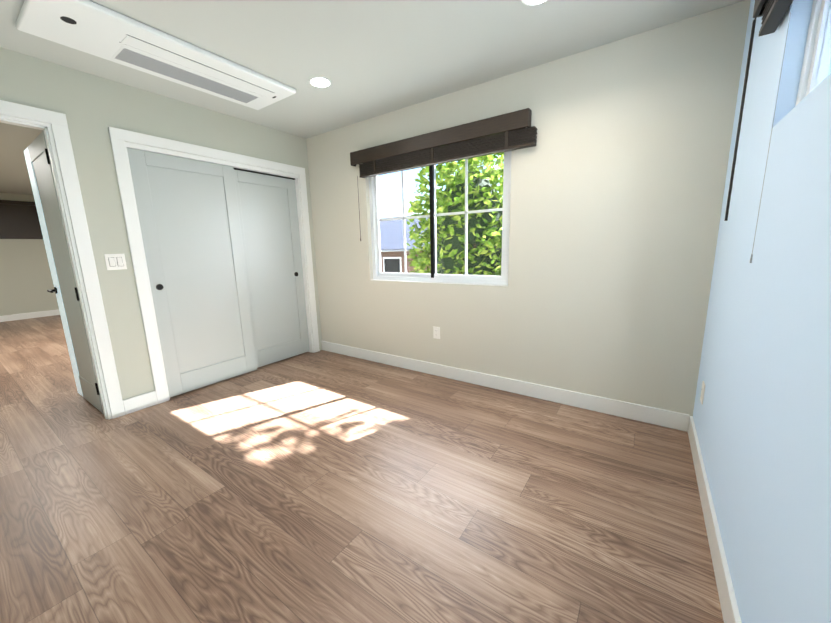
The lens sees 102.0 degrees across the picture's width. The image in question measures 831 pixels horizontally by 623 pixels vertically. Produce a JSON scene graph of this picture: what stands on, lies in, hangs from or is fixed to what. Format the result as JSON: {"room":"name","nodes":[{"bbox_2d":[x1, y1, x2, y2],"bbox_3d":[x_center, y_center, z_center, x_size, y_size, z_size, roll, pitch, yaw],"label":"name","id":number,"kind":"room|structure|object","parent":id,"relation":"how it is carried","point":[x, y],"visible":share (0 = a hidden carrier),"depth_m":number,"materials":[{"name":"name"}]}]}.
{"room":"empty bedroom","nodes":[
{"label":"empty bedroom","id":0,"kind":"room"},
{"bbox_2d":[0,193,58,315],"bbox_3d":[-7.967,-1.057,6.614,0.200,2.440,3.300,6,13,34],"label":"wall","id":1,"kind":"structure","parent":0,"point":[26,282],"depth_m":6.71,"materials":[{"name":"grey paint"}]},
{"bbox_2d":[0,200,42,238],"bbox_3d":[-7.972,-1.722,6.263,0.069,0.723,1.550,6,13,34],"label":"window blind","id":2,"kind":"object","parent":1,"relation":"attached to","point":[19,219],"depth_m":6.58,"materials":[{"name":"brown wood"}]},
{"bbox_2d":[0,309,59,321],"bbox_3d":[-7.857,0.095,6.756,0.020,0.118,3.270,6,13,34],"label":"baseboard","id":3,"kind":"structure","parent":1,"relation":"attached to","point":[13,317],"depth_m":6.80,"materials":[{"name":"white wood"}]},
{"bbox_2d":[0,47,321,416],"bbox_3d":[-2.169,-0.453,2.667,0.120,2.440,3.300,6,13,34],"label":"wall","id":4,"kind":"structure","parent":0,"point":[93,108],"depth_m":2.49,"materials":[{"name":"grey paint"}]},
{"bbox_2d":[0,100,124,418],"bbox_3d":[-2.599,-0.177,2.078,0.154,2.138,0.926,6,13,34],"label":"door frame","id":5,"kind":"structure","parent":4,"relation":"attached to","point":[57,121],"depth_m":2.32,"materials":[{"name":"white wood"}]},
{"bbox_2d":[24,131,103,413],"bbox_3d":[-2.747,-0.238,2.644,0.746,2.030,0.139,6,13,34],"label":"entry door","id":6,"kind":"structure","parent":4,"relation":"in","point":[39,168],"depth_m":2.61,"materials":[{"name":"painted wood"},{"name":"black metal"}]},
{"bbox_2d":[104,254,126,269],"bbox_3d":[-2.218,-0.367,2.490,0.011,0.116,0.116,6,13,34],"label":"switch plate","id":7,"kind":"object","parent":4,"relation":"attached to","point":[115,261],"visible":1,"depth_m":2.49,"materials":[{"name":"white plastic"}]},
{"bbox_2d":[127,148,256,397],"bbox_3d":[-1.910,-0.308,3.010,0.038,1.991,0.791,6,13,34],"label":"closet door","id":8,"kind":"structure","parent":4,"relation":"in","point":[188,213],"depth_m":2.95,"materials":[{"name":"grey wood"}]},
{"bbox_2d":[108,127,319,403],"bbox_3d":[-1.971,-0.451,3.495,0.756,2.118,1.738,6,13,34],"label":"trim","id":9,"kind":"structure","parent":4,"relation":"attached to","point":[118,139],"depth_m":2.75,"materials":[{"name":"white wood"}]},
{"bbox_2d":[234,170,308,367],"bbox_3d":[-1.539,-0.426,3.619,0.038,1.978,0.751,6,13,34],"label":"closet door","id":10,"kind":"structure","parent":4,"relation":"in","point":[268,216],"depth_m":3.62,"materials":[{"name":"grey wood"}]},
{"bbox_2d":[0,315,723,622],"bbox_3d":[-3.527,0.654,3.825,10.934,0.100,3.660,6,13,34],"label":"floor","id":11,"kind":"structure","parent":0,"point":[322,486],"depth_m":1.64,"materials":[{"name":"brown wood"}]},
{"bbox_2d":[0,0,743,194],"bbox_3d":[-3.589,-1.841,3.353,10.934,0.100,3.660,6,13,34],"label":"ceiling","id":12,"kind":"structure","parent":0,"point":[368,59],"depth_m":2.04,"materials":[{"name":"grey paint"}]},
{"bbox_2d":[15,0,295,109],"bbox_3d":[-1.517,-1.600,2.183,0.530,0.038,1.360,6,13,34],"label":"ceiling vent","id":13,"kind":"object","parent":12,"relation":"in","point":[93,28],"visible":1,"depth_m":1.98,"materials":[{"name":"white plastic"}]},
{"bbox_2d":[309,77,330,87],"bbox_3d":[-0.706,-1.690,2.487,0.160,0.012,0.160,6,13,34],"label":"recessed light","id":14,"kind":"object","parent":12,"relation":"in","point":[322,82],"visible":1,"depth_m":2.47,"materials":[{"name":"white plastic"}]},
{"bbox_2d":[521,0,547,5],"bbox_3d":[0.605,-1.567,1.666,0.160,0.012,0.160,6,13,34],"label":"recessed light","id":15,"kind":"object","parent":12,"relation":"in","point":[531,2],"visible":1,"depth_m":1.71,"materials":[{"name":"white plastic"}]},
{"bbox_2d":[306,0,750,425],"bbox_3d":[-2.566,-0.885,5.001,10.934,2.440,0.160,6,13,34],"label":"wall","id":16,"kind":"structure","parent":0,"point":[618,174],"depth_m":2.33,"materials":[{"name":"white paint"}]},
{"bbox_2d":[433,326,439,338],"bbox_3d":[0.200,0.201,3.178,0.072,0.116,0.008,6,13,34],"label":"electrical outlet","id":17,"kind":"object","parent":16,"relation":"attached to","point":[436,332],"visible":1,"depth_m":3.18,"materials":[{"name":"white plastic"}]},
{"bbox_2d":[368,151,511,285],"bbox_3d":[0.149,-0.907,3.055,1.486,1.286,0.105,6,13,34],"label":"window","id":18,"kind":"structure","parent":16,"relation":"in","point":[433,276],"depth_m":3.05,"materials":[{"name":"white plastic"}]},
{"bbox_2d":[372,279,507,285],"bbox_3d":[0.148,-0.272,3.150,1.485,0.005,0.045,6,13,34],"label":"window sill","id":19,"kind":"structure","parent":18,"relation":"attached to","point":[442,282],"depth_m":3.08,"materials":[{"name":"white wood"}]},
{"bbox_2d":[350,108,537,240],"bbox_3d":[0.120,-1.078,2.929,1.799,0.860,0.068,6,13,34],"label":"window blind","id":20,"kind":"object","parent":18,"relation":"attached to","point":[510,131],"visible":1,"depth_m":2.72,"materials":[{"name":"brown wood"}]},
{"bbox_2d":[321,341,683,430],"bbox_3d":[0.310,0.573,3.171,3.574,0.118,0.020,6,13,34],"label":"baseboard","id":21,"kind":"structure","parent":16,"relation":"attached to","point":[681,422],"depth_m":2.74,"materials":[{"name":"white wood"}]},
{"bbox_2d":[693,0,830,622],"bbox_3d":[0.833,-0.118,0.504,0.160,2.440,3.500,6,13,34],"label":"wall","id":22,"kind":"structure","parent":0,"point":[762,417],"depth_m":0.98,"materials":[{"name":"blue paint"}]},
{"bbox_2d":[700,381,705,404],"bbox_3d":[1.623,0.459,1.903,0.008,0.116,0.072,6,13,34],"label":"electrical outlet","id":23,"kind":"object","parent":22,"relation":"attached to","point":[702,392],"visible":0.94,"depth_m":1.89,"materials":[{"name":"white plastic"}]},
{"bbox_2d":[684,414,741,622],"bbox_3d":[0.844,0.998,0.851,0.020,0.118,3.240,6,13,34],"label":"baseboard","id":24,"kind":"structure","parent":22,"relation":"attached to","point":[729,607],"depth_m":1.31,"materials":[{"name":"white wood"}]},
{"bbox_2d":[724,0,792,262],"bbox_3d":[0.806,-0.574,0.605,0.068,1.020,1.885,6,13,34],"label":"window blind","id":25,"kind":"object","parent":22,"relation":"attached to","point":[772,12],"visible":1,"depth_m":1.22,"materials":[{"name":"brown wood"}]},
{"bbox_2d":[795,0,830,105],"bbox_3d":[0.867,-0.752,0.461,0.055,0.500,1.580,6,13,34],"label":"window","id":26,"kind":"structure","parent":22,"relation":"in","point":[816,67],"depth_m":1.07,"materials":[{"name":"white plastic"}]},
{"label":"outside","id":27,"kind":"structure","parent":0,"visible":0},
{"bbox_3d":[16.107,-1.535,29.241,80.000,0.200,59.340,6,13,34],"label":"ground","id":28,"kind":"structure","parent":27,"visible":0},
{"bbox_2d":[379,215,430,272],"bbox_3d":[-0.777,-2.120,18.262,9.700,5.850,6.700,6,13,34],"label":"house","id":29,"kind":"structure","parent":28,"relation":"on","point":[397,248],"depth_m":14.81,"materials":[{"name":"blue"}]},
{"bbox_2d":[406,152,503,275],"bbox_3d":[1.081,-0.307,6.805,2.431,6.457,2.665,6,13,34],"label":"tree","id":30,"kind":"object","parent":28,"relation":"on","point":[487,234],"depth_m":5.88,"materials":[{"name":"green plant"}]}
]}

